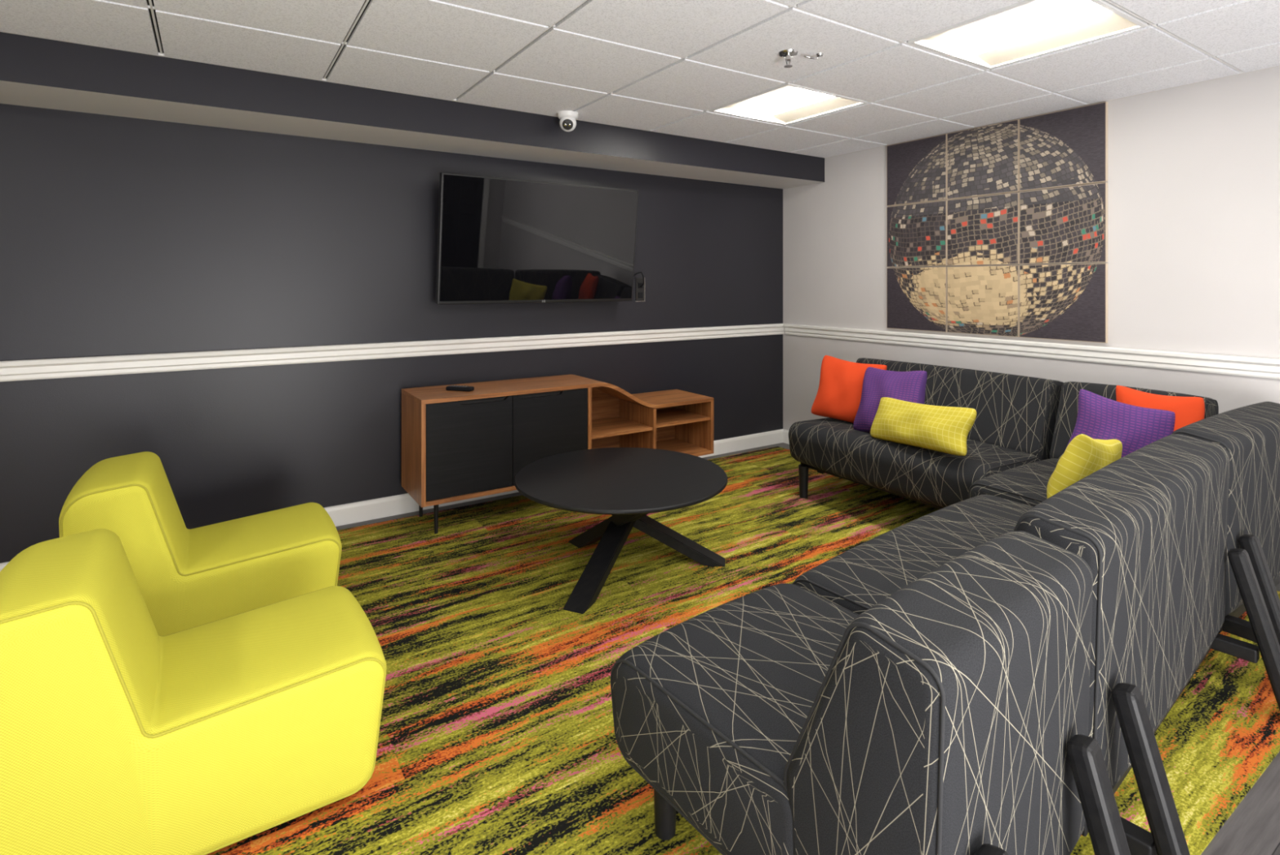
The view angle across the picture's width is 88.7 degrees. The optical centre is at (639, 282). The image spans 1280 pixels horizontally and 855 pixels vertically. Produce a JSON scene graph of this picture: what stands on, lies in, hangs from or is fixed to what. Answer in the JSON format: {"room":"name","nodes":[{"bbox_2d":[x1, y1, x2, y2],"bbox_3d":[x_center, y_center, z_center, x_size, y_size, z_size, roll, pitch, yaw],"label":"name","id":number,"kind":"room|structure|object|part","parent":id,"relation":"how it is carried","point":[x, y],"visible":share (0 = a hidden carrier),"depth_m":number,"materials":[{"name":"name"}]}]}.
{"room":"lounge","nodes":[
{"label":"lounge","id":0,"kind":"room"},
{"bbox_2d":[0,103,782,563],"bbox_3d":[-1.743,0.080,3.449,7.070,2.420,0.100,0,0,-33],"label":"wall","id":1,"kind":"structure","parent":0,"point":[119,235],"depth_m":3.31,"materials":[{"name":"grey paint"}]},
{"bbox_2d":[0,428,783,571],"bbox_3d":[-1.711,1.238,3.401,6.870,0.105,0.016,0,0,-33],"label":"baseboard","id":2,"kind":"structure","parent":1,"relation":"attached to","point":[369,509],"depth_m":3.65,"materials":[{"name":"white paint"}]},
{"bbox_2d":[0,323,784,381],"bbox_3d":[-1.689,0.375,3.403,6.830,0.086,0.036,0,0,-33],"label":"trim","id":3,"kind":"structure","parent":1,"relation":"attached to","point":[64,367],"depth_m":3.44,"materials":[{"name":"white paint"}]},
{"bbox_2d":[435,172,638,304],"bbox_3d":[-0.596,-0.239,3.990,1.280,0.724,0.202,0,0,-33],"label":"television","id":4,"kind":"object","parent":1,"relation":"attached to","point":[500,240],"visible":1,"depth_m":3.89,"materials":[{"name":"black glass"}]},
{"bbox_2d":[633,271,644,302],"bbox_3d":[-0.023,0.032,4.479,0.086,0.200,0.065,0,0,-33],"label":"wall outlet","id":5,"kind":"object","parent":1,"relation":"attached to","point":[640,282],"visible":0.95,"depth_m":4.46,"materials":[{"name":"black plastic"}]},
{"bbox_3d":[0.001,0.050,4.529,0.070,0.160,0.008,0,0,-33],"label":"plate","id":6,"kind":"part","parent":5,"relation":"part of","materials":[{"name":"black plastic"}]},
{"bbox_2d":[638,292,643,297],"bbox_3d":[0.005,0.090,4.523,0.036,0.040,0.006,0,0,-33],"label":"socket","id":7,"kind":"object","parent":5,"relation":"attached to","point":[640,294],"depth_m":4.52,"materials":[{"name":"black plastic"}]},
{"bbox_2d":[0,31,824,188],"bbox_3d":[-1.597,-0.943,3.228,6.870,0.375,0.430,0,0,-33],"label":"ceiling beam","id":8,"kind":"structure","parent":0,"point":[35,72],"depth_m":3.16,"materials":[{"name":"grey paint"}]},
{"bbox_2d":[0,0,1279,157],"bbox_3d":[0.065,-1.073,0.694,7.070,0.274,6.690,0,0,-33],"label":"ceiling","id":9,"kind":"structure","parent":0,"point":[661,66],"depth_m":2.66,"materials":[{"name":"tile"}]},
{"bbox_2d":[557,110,578,131],"bbox_3d":[-0.399,-0.886,3.625,0.116,0.102,0.116,0,0,-33],"label":"security camera","id":10,"kind":"object","parent":9,"relation":"attached to","point":[567,122],"visible":1,"depth_m":3.59,"materials":[{"name":"white plastic"}]},
{"bbox_2d":[777,48,798,67],"bbox_3d":[0.605,-0.908,2.669,0.080,0.057,0.080,0,0,-33],"label":"sprinkler","id":11,"kind":"object","parent":9,"relation":"attached to","point":[790,53],"visible":1,"depth_m":2.66,"materials":[{"name":"silver metal"}]},
{"bbox_3d":[0.605,-0.915,2.669,0.020,0.024,0.020,0,0,-33],"label":"sprinkler stem","id":12,"kind":"part","parent":11,"relation":"part of","materials":[{"name":"silver metal"}]},
{"bbox_2d":[709,82,867,124],"bbox_3d":[0.784,-0.956,3.499,0.584,0.048,0.584,0,0,-33],"label":"ceiling light","id":13,"kind":"object","parent":9,"relation":"attached to","point":[785,104],"visible":0.77,"depth_m":3.51,"materials":[{"name":"beige plastic"}]},
{"bbox_2d":[739,88,834,118],"bbox_3d":[0.784,-0.953,3.499,0.230,0.042,0.494,0,0,-33],"label":"diffuser","id":14,"kind":"object","parent":13,"relation":"attached to","point":[793,98],"depth_m":3.44,"materials":[{"name":"white plastic"}]},
{"bbox_2d":[804,53,823,59],"bbox_3d":[0.711,-0.925,2.674,0.088,0.024,0.029,0,0,-22],"label":"ceiling hook","id":15,"kind":"object","parent":9,"relation":"attached to","point":[819,55],"visible":1,"depth_m":2.67,"materials":[{"name":"silver metal"}]},
{"bbox_3d":[0.704,-0.923,2.675,0.076,0.021,0.009,0,0,-17],"label":"hook arm","id":16,"kind":"part","parent":15,"relation":"part of","materials":[{"name":"silver metal"}]},
{"bbox_2d":[907,0,1147,69],"bbox_3d":[1.454,-0.956,2.479,0.584,0.048,0.584,0,0,-33],"label":"ceiling light","id":17,"kind":"object","parent":9,"relation":"attached to","point":[1025,29],"visible":0.91,"depth_m":2.48,"materials":[{"name":"beige plastic"}]},
{"bbox_2d":[945,0,1111,56],"bbox_3d":[1.454,-0.953,2.479,0.230,0.042,0.494,0,0,-33],"label":"diffuser","id":18,"kind":"object","parent":17,"relation":"attached to","point":[1058,15],"depth_m":2.41,"materials":[{"name":"white plastic"}]},
{"bbox_2d":[335,442,1279,854],"bbox_3d":[0.065,1.330,0.694,7.070,0.080,6.690,0,0,-33],"label":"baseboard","id":19,"kind":"structure","parent":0,"point":[1253,828],"depth_m":1.58,"materials":[{"name":"plastic"}]},
{"bbox_2d":[206,446,1279,854],"bbox_3d":[-0.695,1.288,2.080,6.320,0.004,3.160,0,0,-33],"label":"carpet","id":20,"kind":"object","parent":19,"relation":"on","point":[497,736],"visible":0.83,"depth_m":2.14,"materials":[{"name":"multicoloured carpet"}]},
{"bbox_2d":[0,528,386,854],"bbox_3d":[-1.097,0.956,1.627,0.813,0.661,0.490,0,0,-34],"label":"lounge chair","id":21,"kind":"object","parent":20,"relation":"on","point":[118,735],"visible":1,"depth_m":1.44,"materials":[{"name":"yellow"}]},
{"bbox_3d":[-1.297,0.941,1.490,0.328,0.632,0.469,0,0,-34],"label":"backrest","id":22,"kind":"part","parent":21,"relation":"part of","materials":[{"name":"yellow fabric"}]},
{"bbox_3d":[-0.966,1.087,1.716,0.496,0.337,0.469,0,0,-34],"label":"seat","id":23,"kind":"part","parent":21,"relation":"part of","materials":[{"name":"yellow fabric"}]},
{"bbox_2d":[58,451,342,635],"bbox_3d":[-1.558,0.956,2.393,0.813,0.661,0.490,0,0,-33],"label":"lounge chair","id":24,"kind":"object","parent":20,"relation":"on","point":[186,578],"visible":0.67,"depth_m":2.21,"materials":[{"name":"yellow"}]},
{"bbox_3d":[-1.760,0.941,2.260,0.328,0.632,0.469,0,0,-33],"label":"backrest","id":25,"kind":"part","parent":24,"relation":"part of","materials":[{"name":"yellow fabric"}]},
{"bbox_3d":[-1.425,1.087,2.479,0.496,0.337,0.469,0,0,-33],"label":"seat","id":26,"kind":"part","parent":24,"relation":"part of","materials":[{"name":"yellow fabric"}]},
{"bbox_2d":[401,373,713,533],"bbox_3d":[-0.415,0.936,3.944,1.880,0.700,0.410,0,0,-33],"label":"media console","id":27,"kind":"object","parent":20,"relation":"on","point":[456,446],"visible":0.77,"depth_m":3.58,"materials":[{"name":"brown wood"}]},
{"bbox_3d":[-1.191,0.865,3.434,0.022,0.513,0.410,0,0,-33],"label":"panel","id":28,"kind":"part","parent":27,"relation":"part of","materials":[{"name":"brown wood"}]},
{"bbox_3d":[-1.205,1.203,3.599,0.026,0.166,0.026,0,0,-33],"label":"leg","id":29,"kind":"part","parent":27,"relation":"part of","materials":[{"name":"black metal"}]},
{"bbox_3d":[-1.046,1.203,3.357,0.026,0.166,0.026,0,0,-33],"label":"leg","id":30,"kind":"part","parent":27,"relation":"part of","materials":[{"name":"black metal"}]},
{"bbox_2d":[445,385,474,391],"bbox_3d":[-0.975,0.574,3.546,0.150,0.024,0.050,0,0,17],"label":"remote control","id":31,"kind":"object","parent":27,"relation":"on","point":[455,388],"visible":1,"depth_m":3.53,"materials":[{"name":"black plastic"}]},
{"bbox_3d":[-0.883,0.854,3.407,0.457,0.485,0.018,0,0,-33],"label":"door","id":32,"kind":"part","parent":27,"relation":"part of","materials":[{"name":"black wood"}]},
{"bbox_3d":[-0.836,0.625,3.457,0.260,0.028,0.010,0,0,-33],"label":"handle","id":33,"kind":"part","parent":27,"relation":"part of","materials":[{"name":"black"}]},
{"bbox_3d":[-0.560,0.625,3.638,0.260,0.028,0.010,0,0,-33],"label":"handle","id":34,"kind":"part","parent":27,"relation":"part of","materials":[{"name":"black"}]},
{"bbox_3d":[-0.498,0.854,3.659,0.456,0.485,0.018,0,0,-33],"label":"door","id":35,"kind":"part","parent":27,"relation":"part of","materials":[{"name":"black wood"}]},
{"bbox_3d":[-0.415,1.110,3.944,1.836,0.022,0.410,0,0,-33],"label":"panel","id":36,"kind":"part","parent":27,"relation":"part of","materials":[{"name":"brown wood"}]},
{"bbox_3d":[-0.524,0.854,4.111,1.836,0.491,0.010,0,0,-33],"label":"panel","id":37,"kind":"part","parent":27,"relation":"part of","materials":[{"name":"brown wood"}]},
{"bbox_2d":[591,416,652,439],"bbox_3d":[-0.211,0.902,4.078,0.433,0.018,0.390,0,0,-33],"label":"shelf","id":38,"kind":"object","parent":27,"relation":"attached to","point":[602,426],"depth_m":4.05,"materials":[{"name":"brown wood"}]},
{"bbox_2d":[656,407,710,427],"bbox_3d":[0.171,0.892,4.328,0.436,0.018,0.390,0,0,-33],"label":"shelf","id":39,"kind":"object","parent":27,"relation":"attached to","point":[665,416],"depth_m":4.30,"materials":[{"name":"brown wood"}]},
{"bbox_3d":[0.362,0.950,4.454,0.022,0.343,0.410,0,0,-33],"label":"panel","id":40,"kind":"part","parent":27,"relation":"part of","materials":[{"name":"brown wood"}]},
{"bbox_2d":[514,447,727,613],"bbox_3d":[-0.086,1.086,3.029,0.974,0.400,0.974,0,0,-33],"label":"coffee table","id":41,"kind":"object","parent":20,"relation":"on","point":[628,484],"visible":1,"depth_m":2.91,"materials":[{"name":"black wood"}]},
{"bbox_3d":[-0.095,1.108,2.935,0.096,0.356,0.833,0,0,24],"label":"leg","id":42,"kind":"part","parent":41,"relation":"part of","materials":[{"name":"black wood"}]},
{"bbox_3d":[-0.112,1.108,3.014,0.096,0.356,0.663,0,0,-39],"label":"leg","id":43,"kind":"part","parent":41,"relation":"part of","materials":[{"name":"black wood"}]},
{"bbox_3d":[-0.008,1.108,3.050,0.803,0.356,0.096,0,0,7],"label":"leg","id":44,"kind":"part","parent":41,"relation":"part of","materials":[{"name":"black wood"}]},
{"bbox_2d":[610,530,1130,854],"bbox_3d":[0.455,0.900,1.335,0.614,0.777,0.972,0,0,-39],"label":"module","id":45,"kind":"object","parent":20,"relation":"on","point":[949,714],"visible":1,"depth_m":1.12,"materials":[{"name":"grey fabric"}]},
{"bbox_3d":[0.059,1.191,1.533,0.060,0.190,0.060,0,0,-39],"label":"leg","id":46,"kind":"part","parent":45,"relation":"part of","materials":[{"name":"black wood"}]},
{"bbox_3d":[0.333,0.964,1.488,0.614,0.274,0.579,0,0,-39],"label":"seat","id":47,"kind":"part","parent":45,"relation":"part of","materials":[{"name":"grey fabric"}]},
{"bbox_3d":[0.565,0.808,1.198,0.608,0.592,0.299,0,0,-39],"label":"backrest","id":48,"kind":"part","parent":45,"relation":"part of","materials":[{"name":"grey fabric"}]},
{"bbox_3d":[0.540,1.051,0.886,0.055,0.475,0.166,0,0,-39],"label":"leg","id":49,"kind":"part","parent":45,"relation":"part of","materials":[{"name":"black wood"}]},
{"bbox_3d":[0.828,1.051,1.118,0.055,0.475,0.166,0,0,-39],"label":"leg","id":50,"kind":"part","parent":45,"relation":"part of","materials":[{"name":"black wood"}]},
{"bbox_2d":[788,357,1063,508],"bbox_3d":[1.607,0.888,3.698,0.971,0.801,1.204,0,0,-33],"label":"module","id":51,"kind":"object","parent":20,"relation":"on","point":[1013,426],"visible":0.63,"depth_m":3.40,"materials":[{"name":"grey fabric"}]},
{"bbox_3d":[0.980,1.191,3.920,0.060,0.190,0.060,0,0,-33],"label":"leg","id":52,"kind":"part","parent":51,"relation":"part of","materials":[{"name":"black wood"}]},
{"bbox_2d":[811,355,886,422],"bbox_3d":[1.253,0.652,3.947,0.425,0.389,0.194,0,0,42],"label":"throw pillow","id":53,"kind":"object","parent":51,"relation":"on","point":[838,396],"visible":0.7,"depth_m":3.92,"materials":[{"name":"orange fabric"}]},
{"bbox_3d":[1.313,1.098,3.505,0.050,0.030,1.160,0,0,-33],"label":"rail","id":54,"kind":"part","parent":51,"relation":"part of","materials":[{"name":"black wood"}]},
{"bbox_2d":[853,366,927,432],"bbox_3d":[1.365,0.657,3.591,0.231,0.372,0.385,0,0,-38],"label":"throw pillow","id":55,"kind":"object","parent":51,"relation":"on","point":[877,384],"visible":0.64,"depth_m":3.57,"materials":[{"name":"purple fabric"}]},
{"bbox_3d":[1.443,0.964,3.590,0.579,0.274,1.204,0,0,-33],"label":"seat","id":56,"kind":"part","parent":51,"relation":"part of","materials":[{"name":"grey fabric"}]},
{"bbox_2d":[870,396,976,455],"bbox_3d":[1.403,0.712,3.285,0.163,0.236,0.567,0,0,-29],"label":"throw pillow","id":57,"kind":"object","parent":51,"relation":"on","point":[946,429],"visible":1,"depth_m":3.20,"materials":[{"name":"yellow fabric"}]},
{"bbox_3d":[1.754,0.796,3.794,0.299,0.617,1.198,0,0,-33],"label":"backrest","id":58,"kind":"part","parent":51,"relation":"part of","materials":[{"name":"grey fabric"}]},
{"bbox_2d":[792,433,1279,854],"bbox_3d":[1.188,0.888,1.924,1.204,0.801,0.971,0,0,-39],"label":"module","id":59,"kind":"object","parent":20,"relation":"on","point":[1149,525],"visible":0.5,"depth_m":1.62,"materials":[{"name":"grey fabric"}]},
{"bbox_3d":[1.065,0.964,2.076,1.204,0.274,0.579,0,0,-39],"label":"seat","id":60,"kind":"part","parent":59,"relation":"part of","materials":[{"name":"grey fabric"}]},
{"bbox_3d":[1.298,0.796,1.787,1.198,0.617,0.299,0,0,-39],"label":"backrest","id":61,"kind":"part","parent":59,"relation":"part of","materials":[{"name":"grey fabric"}]},
{"bbox_3d":[0.781,1.116,1.568,0.045,0.040,0.730,0,0,-39],"label":"rail","id":62,"kind":"part","parent":59,"relation":"part of","materials":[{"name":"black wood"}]},
{"bbox_3d":[1.350,1.116,1.723,1.160,0.045,0.050,0,0,-39],"label":"rail","id":63,"kind":"part","parent":59,"relation":"part of","materials":[{"name":"black wood"}]},
{"bbox_3d":[1.019,1.051,1.272,0.055,0.475,0.166,0,0,-39],"label":"leg","id":64,"kind":"part","parent":59,"relation":"part of","materials":[{"name":"black wood"}]},
{"bbox_3d":[1.623,1.116,2.244,0.045,0.040,0.730,0,0,-39],"label":"rail","id":65,"kind":"part","parent":59,"relation":"part of","materials":[{"name":"black wood"}]},
{"bbox_3d":[1.861,1.051,1.948,0.055,0.475,0.166,0,0,-39],"label":"leg","id":66,"kind":"part","parent":59,"relation":"part of","materials":[{"name":"black wood"}]},
{"bbox_2d":[968,381,1279,644],"bbox_3d":[2.097,0.887,2.654,0.989,0.803,1.054,0,0,-33],"label":"module","id":67,"kind":"object","parent":20,"relation":"on","point":[1250,434],"visible":0.35,"depth_m":2.28,"materials":[{"name":"grey fabric"}]},
{"bbox_3d":[1.866,0.966,2.752,0.710,0.262,0.638,0,0,-33],"label":"seat","id":68,"kind":"part","parent":67,"relation":"part of","materials":[{"name":"grey fabric"}]},
{"bbox_2d":[1046,434,1122,497],"bbox_3d":[1.652,0.702,2.430,0.416,0.335,0.171,0,0,-40],"label":"throw pillow","id":69,"kind":"object","parent":67,"relation":"on","point":[1084,455],"visible":0.52,"depth_m":2.31,"materials":[{"name":"yellow fabric"}]},
{"bbox_2d":[1066,388,1175,457],"bbox_3d":[1.934,0.661,2.658,0.377,0.421,0.205,0,0,36],"label":"throw pillow","id":70,"kind":"object","parent":67,"relation":"on","point":[1099,417],"visible":0.51,"depth_m":2.62,"materials":[{"name":"purple fabric"}]},
{"bbox_3d":[2.264,0.796,3.025,0.303,0.621,0.575,0,0,-33],"label":"backrest","id":71,"kind":"part","parent":67,"relation":"part of","materials":[{"name":"grey fabric"}]},
{"bbox_2d":[1115,385,1204,431],"bbox_3d":[2.213,0.642,2.814,0.327,0.359,0.172,0,0,42],"label":"throw pillow","id":72,"kind":"object","parent":67,"relation":"on","point":[1187,410],"visible":0.33,"depth_m":2.77,"materials":[{"name":"orange fabric"}]},
{"bbox_3d":[2.212,0.796,2.471,0.980,0.620,0.303,0,0,-33],"label":"backrest","id":73,"kind":"part","parent":67,"relation":"part of","materials":[{"name":"grey fabric"}]},
{"bbox_3d":[1.747,1.121,2.432,0.045,0.045,0.870,0,0,-33],"label":"rail","id":74,"kind":"part","parent":67,"relation":"part of","materials":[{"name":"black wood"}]},
{"bbox_3d":[2.261,1.121,2.405,0.930,0.045,0.050,0,0,-33],"label":"rail","id":75,"kind":"part","parent":67,"relation":"part of","materials":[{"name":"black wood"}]},
{"bbox_3d":[1.994,1.051,2.056,0.055,0.475,0.166,0,0,-33],"label":"leg","id":76,"kind":"part","parent":67,"relation":"part of","materials":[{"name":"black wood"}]},
{"bbox_2d":[782,66,1279,430],"bbox_3d":[3.006,0.080,2.564,0.100,2.420,6.590,0,0,-33],"label":"wall","id":77,"kind":"structure","parent":0,"point":[1193,182],"depth_m":3.22,"materials":[{"name":"grey paint"}]},
{"bbox_2d":[782,429,789,444],"bbox_3d":[2.935,1.238,2.567,0.016,0.105,6.473,0,0,-33],"label":"baseboard","id":78,"kind":"structure","parent":77,"relation":"attached to","point":[785,433],"depth_m":5.25,"materials":[{"name":"white paint"}]},
{"bbox_2d":[886,266,946,332],"bbox_3d":[1.807,0.107,4.280,0.022,0.410,0.431,0,0,-33],"label":"art panel","id":79,"kind":"object","parent":77,"relation":"attached to","point":[917,296],"visible":1,"depth_m":4.26,"materials":[{"name":"brown wood"}]},
{"bbox_2d":[886,133,947,206],"bbox_3d":[1.807,-0.724,4.280,0.022,0.410,0.431,0,0,-33],"label":"art panel","id":80,"kind":"object","parent":77,"relation":"attached to","point":[917,169],"visible":1,"depth_m":4.27,"materials":[{"name":"brown wood"}]},
{"bbox_2d":[886,200,948,266],"bbox_3d":[1.807,-0.308,4.280,0.022,0.410,0.431,0,0,-33],"label":"art panel","id":81,"kind":"object","parent":77,"relation":"attached to","point":[917,233],"visible":1,"depth_m":4.26,"materials":[{"name":"brown wood"}]},
{"bbox_2d":[946,265,1019,337],"bbox_3d":[2.047,0.107,3.915,0.022,0.410,0.431,0,0,-33],"label":"art panel","id":82,"kind":"object","parent":77,"relation":"attached to","point":[981,300],"visible":1,"depth_m":3.89,"materials":[{"name":"brown wood"}]},
{"bbox_2d":[946,119,1020,199],"bbox_3d":[2.047,-0.724,3.915,0.022,0.410,0.431,0,0,-33],"label":"art panel","id":83,"kind":"object","parent":77,"relation":"attached to","point":[981,161],"visible":1,"depth_m":3.89,"materials":[{"name":"brown printed canvas"}]},
{"bbox_2d":[946,191,1020,265],"bbox_3d":[2.047,-0.308,3.915,0.022,0.410,0.431,0,0,-33],"label":"art panel","id":84,"kind":"object","parent":77,"relation":"attached to","point":[983,230],"visible":1,"depth_m":3.89,"materials":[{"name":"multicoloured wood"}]},
{"bbox_2d":[782,323,1279,378],"bbox_3d":[2.921,0.375,2.570,0.036,0.086,6.413,0,0,-33],"label":"trim","id":85,"kind":"structure","parent":77,"relation":"attached to","point":[1264,367],"depth_m":3.51,"materials":[{"name":"white paint"}]},
{"bbox_2d":[1019,101,1107,191],"bbox_3d":[2.287,-0.724,3.550,0.022,0.410,0.431,0,0,-33],"label":"art panel","id":86,"kind":"object","parent":77,"relation":"attached to","point":[1067,147],"visible":1,"depth_m":3.53,"materials":[{"name":"brown printed canvas"}]},
{"bbox_2d":[1019,182,1107,264],"bbox_3d":[2.287,-0.308,3.550,0.022,0.410,0.431,0,0,-33],"label":"art panel","id":87,"kind":"object","parent":77,"relation":"attached to","point":[1063,224],"visible":1,"depth_m":3.53,"materials":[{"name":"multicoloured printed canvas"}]},
{"bbox_2d":[1019,262,1107,342],"bbox_3d":[2.287,0.107,3.550,0.022,0.410,0.431,0,0,-33],"label":"art panel","id":88,"kind":"object","parent":77,"relation":"attached to","point":[1068,301],"visible":1,"depth_m":3.53,"materials":[{"name":"brown printed canvas"}]}
]}

